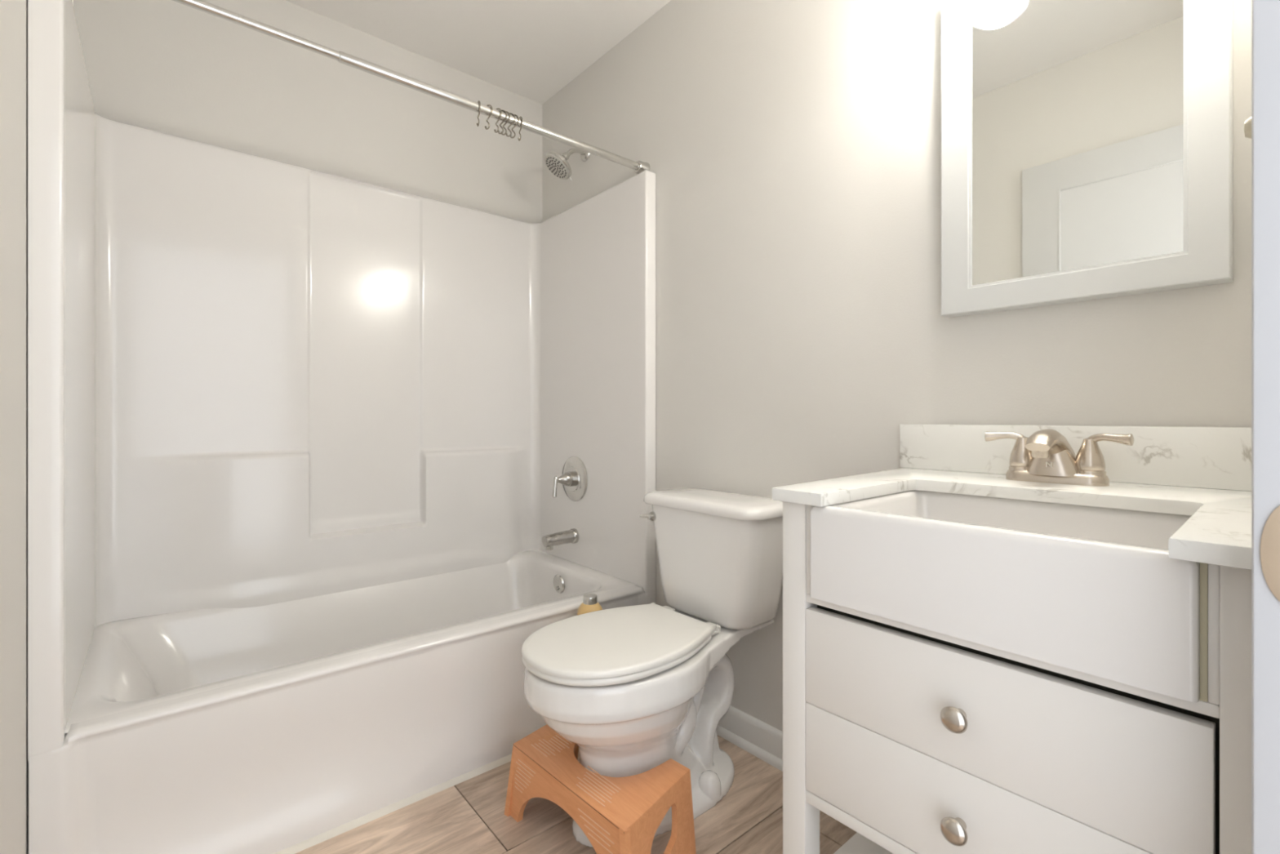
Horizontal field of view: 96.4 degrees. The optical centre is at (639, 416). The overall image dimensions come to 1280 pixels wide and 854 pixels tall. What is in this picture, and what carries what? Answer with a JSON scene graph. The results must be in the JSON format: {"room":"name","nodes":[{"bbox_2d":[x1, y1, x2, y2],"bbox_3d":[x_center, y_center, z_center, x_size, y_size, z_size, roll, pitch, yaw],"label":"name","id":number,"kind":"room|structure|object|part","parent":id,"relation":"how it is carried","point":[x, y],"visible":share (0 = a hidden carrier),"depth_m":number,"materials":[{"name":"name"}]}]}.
{"room":"bathroom","nodes":[
{"label":"bathroom","id":0,"kind":"room"},
{"bbox_2d":[0,0,73,853],"bbox_3d":[-0.887,-0.195,0.692,0.100,2.490,2.404,0,0,-40],"label":"wall","id":1,"kind":"structure","parent":0,"point":[14,762],"depth_m":0.95,"materials":[{"name":"grey paint"}]},
{"bbox_2d":[73,0,542,223],"bbox_3d":[-1.108,-0.195,2.145,1.640,2.490,0.100,0,0,-40],"label":"wall","id":2,"kind":"structure","parent":0,"point":[170,67],"depth_m":2.02,"materials":[{"name":"grey paint"}]},
{"bbox_2d":[284,0,671,104],"bbox_3d":[-0.041,-1.480,0.962,1.740,0.080,3.284,0,0,-40],"label":"ceiling","id":3,"kind":"structure","parent":0,"point":[531,50],"depth_m":2.13,"materials":[{"name":"white paint"}]},
{"bbox_2d":[294,734,857,853],"bbox_3d":[-0.041,1.020,0.962,1.740,0.060,3.284,0,0,-40],"label":"floor","id":4,"kind":"structure","parent":0,"point":[468,816],"depth_m":1.39,"materials":[{"name":"brown wood"}]},
{"bbox_2d":[27,0,655,853],"bbox_3d":[-0.780,0.059,1.835,1.536,1.862,0.795,0,0,-40],"label":"shower","id":5,"kind":"object","parent":4,"relation":"on","point":[299,438],"visible":0.88,"depth_m":1.82,"materials":[{"name":"white plastic"}]},
{"bbox_2d":[65,550,641,733],"bbox_3d":[-0.784,0.758,1.843,1.505,0.323,0.751,0,0,-40],"label":"bathtub","id":6,"kind":"object","parent":5,"relation":"in","point":[144,664],"depth_m":1.67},
{"bbox_2d":[273,753,511,853],"bbox_3d":[-0.521,0.983,1.529,1.540,0.014,0.016,0,0,-40],"label":"trim","id":7,"kind":"structure","parent":5,"relation":"attached to","point":[318,838],"depth_m":1.44,"materials":[{"name":"beige wood"}]},
{"bbox_2d":[171,0,649,173],"bbox_3d":[-0.567,-0.899,1.583,1.539,0.048,0.048,0,0,-40],"label":"shower curtain rod","id":8,"kind":"object","parent":5,"relation":"attached to","point":[344,58],"visible":0.88,"depth_m":1.51,"materials":[{"name":"silver metal"}]},
{"bbox_2d":[476,100,480,126],"bbox_3d":[-0.470,-0.883,1.664,0.007,0.072,0.037,0,0,-30],"label":"curtain hook","id":9,"kind":"object","parent":8,"relation":"hanging from","point":[478,101],"visible":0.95,"depth_m":1.66,"materials":[{"name":"silver metal"}]},
{"bbox_2d":[484,104,493,129],"bbox_3d":[-0.447,-0.883,1.684,0.037,0.072,0.007,0,0,32],"label":"curtain hook","id":10,"kind":"object","parent":8,"relation":"hanging from","point":[490,105],"visible":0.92,"depth_m":1.68,"materials":[{"name":"silver metal"}]},
{"bbox_2d":[493,107,502,133],"bbox_3d":[-0.425,-0.883,1.703,0.037,0.072,0.007,0,0,35],"label":"curtain hook","id":11,"kind":"object","parent":8,"relation":"hanging from","point":[497,108],"visible":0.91,"depth_m":1.70,"materials":[{"name":"silver metal"}]},
{"bbox_2d":[497,110,506,133],"bbox_3d":[-0.414,-0.883,1.712,0.037,0.072,0.007,0,0,16],"label":"curtain hook","id":12,"kind":"object","parent":8,"relation":"hanging from","point":[504,119],"visible":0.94,"depth_m":1.71,"materials":[{"name":"silver metal"}]},
{"bbox_2d":[501,111,510,135],"bbox_3d":[-0.406,-0.883,1.719,0.037,0.072,0.007,0,0,19],"label":"curtain hook","id":13,"kind":"object","parent":8,"relation":"hanging from","point":[508,113],"visible":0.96,"depth_m":1.72,"materials":[{"name":"silver metal"}]},
{"bbox_2d":[506,112,515,137],"bbox_3d":[-0.394,-0.883,1.729,0.037,0.072,0.007,0,0,10],"label":"curtain hook","id":14,"kind":"object","parent":8,"relation":"hanging from","point":[513,122],"visible":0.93,"depth_m":1.73,"materials":[{"name":"silver metal"}]},
{"bbox_2d":[510,114,519,137],"bbox_3d":[-0.384,-0.883,1.738,0.037,0.072,0.007,0,0,16],"label":"curtain hook","id":15,"kind":"object","parent":8,"relation":"hanging from","point":[517,116],"visible":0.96,"depth_m":1.74,"materials":[{"name":"silver metal"}]},
{"bbox_2d":[517,116,522,141],"bbox_3d":[-0.367,-0.883,1.751,0.007,0.072,0.037,0,0,-33],"label":"curtain hook","id":16,"kind":"object","parent":8,"relation":"hanging from","point":[521,117],"visible":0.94,"depth_m":1.75,"materials":[{"name":"silver metal"}]},
{"bbox_2d":[553,573,564,593],"bbox_3d":[-0.324,0.662,2.267,0.018,0.076,0.076,0,0,-40],"label":"overflow plate","id":17,"kind":"object","parent":5,"relation":"attached to","point":[558,583],"visible":1,"depth_m":2.26,"materials":[{"name":"silver metal"}]},
{"bbox_2d":[542,528,578,550],"bbox_3d":[-0.323,0.491,2.300,0.147,0.069,0.060,0,0,-40],"label":"tub spout","id":18,"kind":"object","parent":5,"relation":"attached to","point":[571,535],"visible":1,"depth_m":2.28,"materials":[{"name":"silver metal"}]},
{"bbox_2d":[545,545,553,550],"bbox_3d":[-0.360,0.510,2.268,0.032,0.031,0.032,0,0,-40],"label":"outlet","id":19,"kind":"object","parent":18,"relation":"attached to","point":[547,547],"depth_m":2.25,"materials":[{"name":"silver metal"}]},
{"bbox_2d":[552,456,587,501],"bbox_3d":[-0.308,0.253,2.313,0.107,0.184,0.184,0,0,-40],"label":"shower valve","id":20,"kind":"object","parent":5,"relation":"attached to","point":[573,478],"visible":1,"depth_m":2.31,"materials":[{"name":"silver metal"}]},
{"bbox_3d":[-0.339,0.279,2.286,0.024,0.087,0.018,0,0,-40],"label":"lever","id":21,"kind":"part","parent":20,"relation":"part of","materials":[{"name":"silver metal"}]},
{"bbox_2d":[577,593,602,615],"bbox_3d":[-0.154,0.771,1.768,0.082,0.438,0.082,0,0,-40],"label":"bottle","id":22,"kind":"object","parent":4,"relation":"on","point":[589,604],"visible":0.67,"depth_m":1.75,"materials":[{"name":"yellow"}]},
{"bbox_2d":[504,724,696,853],"bbox_3d":[-0.101,0.901,1.363,0.256,0.179,0.494,0,0,-44],"label":"stool","id":23,"kind":"object","parent":4,"relation":"on","point":[624,815],"visible":0.87,"depth_m":1.27,"materials":[{"name":"brown wood"}]},
{"bbox_3d":[-0.248,0.901,1.516,0.034,0.177,0.254,0,0,37],"label":"panel","id":24,"kind":"part","parent":23,"relation":"part of","materials":[{"name":"brown wood"}]},
{"bbox_3d":[-0.172,0.901,1.277,0.020,0.177,0.462,0,0,-43],"label":"panel","id":25,"kind":"part","parent":23,"relation":"part of","materials":[{"name":"brown wood"}]},
{"bbox_3d":[0.042,0.901,1.213,0.036,0.177,0.259,0,0,36],"label":"panel","id":26,"kind":"part","parent":23,"relation":"part of","materials":[{"name":"brown wood"}]},
{"bbox_2d":[521,487,782,847],"bbox_3d":[0.035,0.608,1.489,0.718,0.764,0.444,0,0,-40],"label":"toilet","id":27,"kind":"object","parent":4,"relation":"on","point":[637,688],"visible":0.84,"depth_m":1.45,"materials":[{"name":"porcelain"},{"name":"plastic"},{"name":"chrome"}]},
{"bbox_3d":[-0.067,0.559,1.403,0.446,0.016,0.352,0,0,-40],"label":"seat","id":28,"kind":"part","parent":27,"relation":"part of","materials":[{"name":"white plastic"}]},
{"bbox_3d":[-0.059,0.541,1.410,0.473,0.019,0.356,0,0,-40],"label":"seat lid","id":29,"kind":"part","parent":27,"relation":"part of","materials":[{"name":"white plastic"}]},
{"bbox_3d":[0.027,0.297,1.717,0.032,0.028,0.051,0,0,-40],"label":"flush lever","id":30,"kind":"part","parent":27,"relation":"part of","materials":[{"name":"silver metal"}]},
{"bbox_3d":[0.025,0.777,1.480,0.689,0.426,0.379,0,0,-40],"label":"bowl","id":31,"kind":"part","parent":27,"relation":"part of","materials":[{"name":"white ceramic"}]},
{"bbox_3d":[0.221,0.244,1.647,0.230,0.036,0.444,0,0,-40],"label":"tank lid","id":32,"kind":"part","parent":27,"relation":"part of","materials":[{"name":"white ceramic"}]},
{"bbox_3d":[0.223,0.409,1.648,0.199,0.308,0.414,0,0,-40],"label":"tank","id":33,"kind":"part","parent":27,"relation":"part of","materials":[{"name":"white ceramic"}]},
{"bbox_2d":[782,501,1251,853],"bbox_3d":[0.616,0.565,0.917,0.570,0.850,0.560,0,0,-40],"label":"vanity cabinet","id":34,"kind":"object","parent":4,"relation":"on","point":[915,740],"visible":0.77,"depth_m":0.73,"materials":[{"name":"paint"}]},
{"bbox_3d":[0.272,0.565,0.964,0.044,0.850,0.044,0,0,-40],"label":"leg","id":35,"kind":"part","parent":34,"relation":"part of","materials":[{"name":"paint"}]},
{"bbox_3d":[0.432,0.618,0.758,0.021,0.020,0.476,0,0,-40],"label":"rail","id":36,"kind":"part","parent":34,"relation":"part of","materials":[{"name":"paint"}]},
{"bbox_2d":[833,831,893,853],"bbox_3d":[0.616,0.797,0.918,0.470,0.016,0.522,0,0,-40],"label":"shelf","id":37,"kind":"object","parent":34,"relation":"attached to","point":[858,843],"depth_m":1.05,"materials":[{"name":"paint"}]},
{"bbox_3d":[0.410,0.535,0.743,0.030,0.033,0.033,0,0,-40],"label":"knob","id":38,"kind":"part","parent":34,"relation":"part of","materials":[{"name":"silver metal"}]},
{"bbox_3d":[0.410,0.391,0.743,0.030,0.033,0.033,0,0,-40],"label":"knob","id":39,"kind":"part","parent":34,"relation":"part of","materials":[{"name":"silver metal"}]},
{"bbox_3d":[0.429,0.536,0.758,0.019,0.142,0.471,0,0,-40],"label":"drawer","id":40,"kind":"part","parent":34,"relation":"part of","materials":[{"name":"paint"}]},
{"bbox_3d":[0.429,0.388,0.758,0.019,0.152,0.471,0,0,-40],"label":"drawer","id":41,"kind":"part","parent":34,"relation":"part of","materials":[{"name":"paint"}]},
{"bbox_2d":[772,424,1251,569],"bbox_3d":[0.598,0.079,0.936,0.595,0.123,0.612,0,0,-40],"label":"countertop","id":42,"kind":"structure","parent":34,"relation":"on","point":[1202,473],"depth_m":0.97,"materials":[{"name":"stone"}]},
{"bbox_2d":[809,489,1208,702],"bbox_3d":[0.553,0.214,0.857,0.359,0.148,0.453,0,0,-40],"label":"farmhouse sink","id":43,"kind":"object","parent":42,"relation":"in","point":[1097,591],"visible":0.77,"depth_m":0.71,"materials":[{"name":"white ceramic"}]},
{"bbox_2d":[984,428,1133,486],"bbox_3d":[0.751,0.070,1.039,0.161,0.098,0.176,0,0,2],"label":"faucet","id":44,"kind":"object","parent":42,"relation":"on","point":[1046,455],"visible":1,"depth_m":1.01,"materials":[{"name":"silver metal"}]},
{"bbox_3d":[0.714,0.067,1.099,0.045,0.077,0.083,0,0,-40],"label":"handle","id":45,"kind":"part","parent":44,"relation":"part of","materials":[{"name":"silver metal"}]},
{"bbox_3d":[0.732,0.064,1.023,0.142,0.086,0.080,0,0,-40],"label":"spout","id":46,"kind":"part","parent":44,"relation":"part of","materials":[{"name":"silver metal"}]},
{"bbox_3d":[0.750,0.077,1.038,0.044,0.056,0.088,0,0,-40],"label":"spout","id":47,"kind":"part","parent":44,"relation":"part of","materials":[{"name":"silver metal"}]},
{"bbox_3d":[0.759,0.109,1.046,0.056,0.020,0.156,0,0,-40],"label":"plate","id":48,"kind":"part","parent":44,"relation":"part of","materials":[{"name":"silver metal"}]},
{"bbox_3d":[0.804,0.067,0.993,0.045,0.077,0.083,0,0,-40],"label":"handle","id":49,"kind":"part","parent":44,"relation":"part of","materials":[{"name":"silver metal"}]},
{"bbox_3d":[0.433,0.295,0.760,0.022,0.014,0.476,0,0,-40],"label":"rail","id":50,"kind":"part","parent":34,"relation":"part of","materials":[{"name":"paint"}]},
{"bbox_3d":[0.606,0.565,0.568,0.044,0.850,0.040,0,0,-40],"label":"leg","id":51,"kind":"part","parent":34,"relation":"part of","materials":[{"name":"paint"}]},
{"bbox_2d":[542,0,1251,731],"bbox_3d":[0.585,-0.195,1.492,0.100,2.490,3.284,0,0,-40],"label":"wall","id":52,"kind":"structure","parent":0,"point":[793,148],"depth_m":1.53,"materials":[{"name":"grey paint"}]},
{"bbox_2d":[544,147,589,180],"bbox_3d":[-0.298,-1.038,2.314,0.184,0.160,0.124,0,0,-40],"label":"showerhead","id":53,"kind":"object","parent":52,"relation":"attached to","point":[557,164],"visible":0.94,"depth_m":2.29,"materials":[{"name":"silver metal"}]},
{"bbox_3d":[-0.265,-1.073,2.335,0.106,0.058,0.021,0,0,-40],"label":"arm","id":54,"kind":"part","parent":53,"relation":"part of","materials":[{"name":"silver metal"}]},
{"bbox_2d":[716,705,782,771],"bbox_3d":[0.536,0.942,1.453,0.024,0.096,1.487,0,0,-40],"label":"baseboard","id":55,"kind":"structure","parent":52,"relation":"attached to","point":[758,738],"depth_m":1.69,"materials":[{"name":"white paint"}]},
{"bbox_2d":[899,424,1251,491],"bbox_3d":[0.818,0.068,1.122,0.020,0.102,0.612,0,0,-40],"label":"backsplash","id":56,"kind":"structure","parent":52,"relation":"attached to","point":[1202,457],"depth_m":1.03,"materials":[{"name":"stone"}]},
{"bbox_2d":[941,0,1233,317],"bbox_3d":[0.820,-0.575,1.101,0.044,0.704,0.444,0,0,-40],"label":"wall mirror","id":57,"kind":"object","parent":52,"relation":"attached to","point":[1087,145],"visible":1,"depth_m":1.07,"materials":[{"name":"white paint"}]},
{"bbox_2d":[971,0,1183,285],"bbox_3d":[0.810,-0.573,1.089,0.004,0.594,0.332,0,0,-40],"label":"mirror glass","id":58,"kind":"object","parent":57,"relation":"attached to","point":[1077,105],"depth_m":1.08,"materials":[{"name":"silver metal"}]},
{"bbox_3d":[0.475,-0.195,0.352,1.540,2.490,0.115,0,0,-40],"label":"wall","id":59,"kind":"structure","parent":0,"visible":0},
{"bbox_2d":[1243,116,1251,138],"bbox_3d":[0.739,-0.346,0.675,0.025,0.025,0.037,0,0,-40],"label":"handle","id":60,"kind":"object","parent":59,"relation":"attached to","point":[1247,124],"visible":0.37,"depth_m":0.68,"materials":[{"name":"beige"}]},
{"bbox_2d":[1251,0,1279,853],"bbox_3d":[0.242,-0.065,0.155,0.910,2.110,0.145,0,0,-40],"label":"door","id":61,"kind":"structure","parent":59,"relation":"attached to","point":[1265,14],"depth_m":0.46,"materials":[{"name":"grey paint"}]},
{"bbox_3d":[0.511,0.108,0.447,0.002,0.084,0.037,0,0,-40],"label":"strike plate","id":62,"kind":"part","parent":61,"relation":"part of","materials":[{"name":"beige"}]}
]}

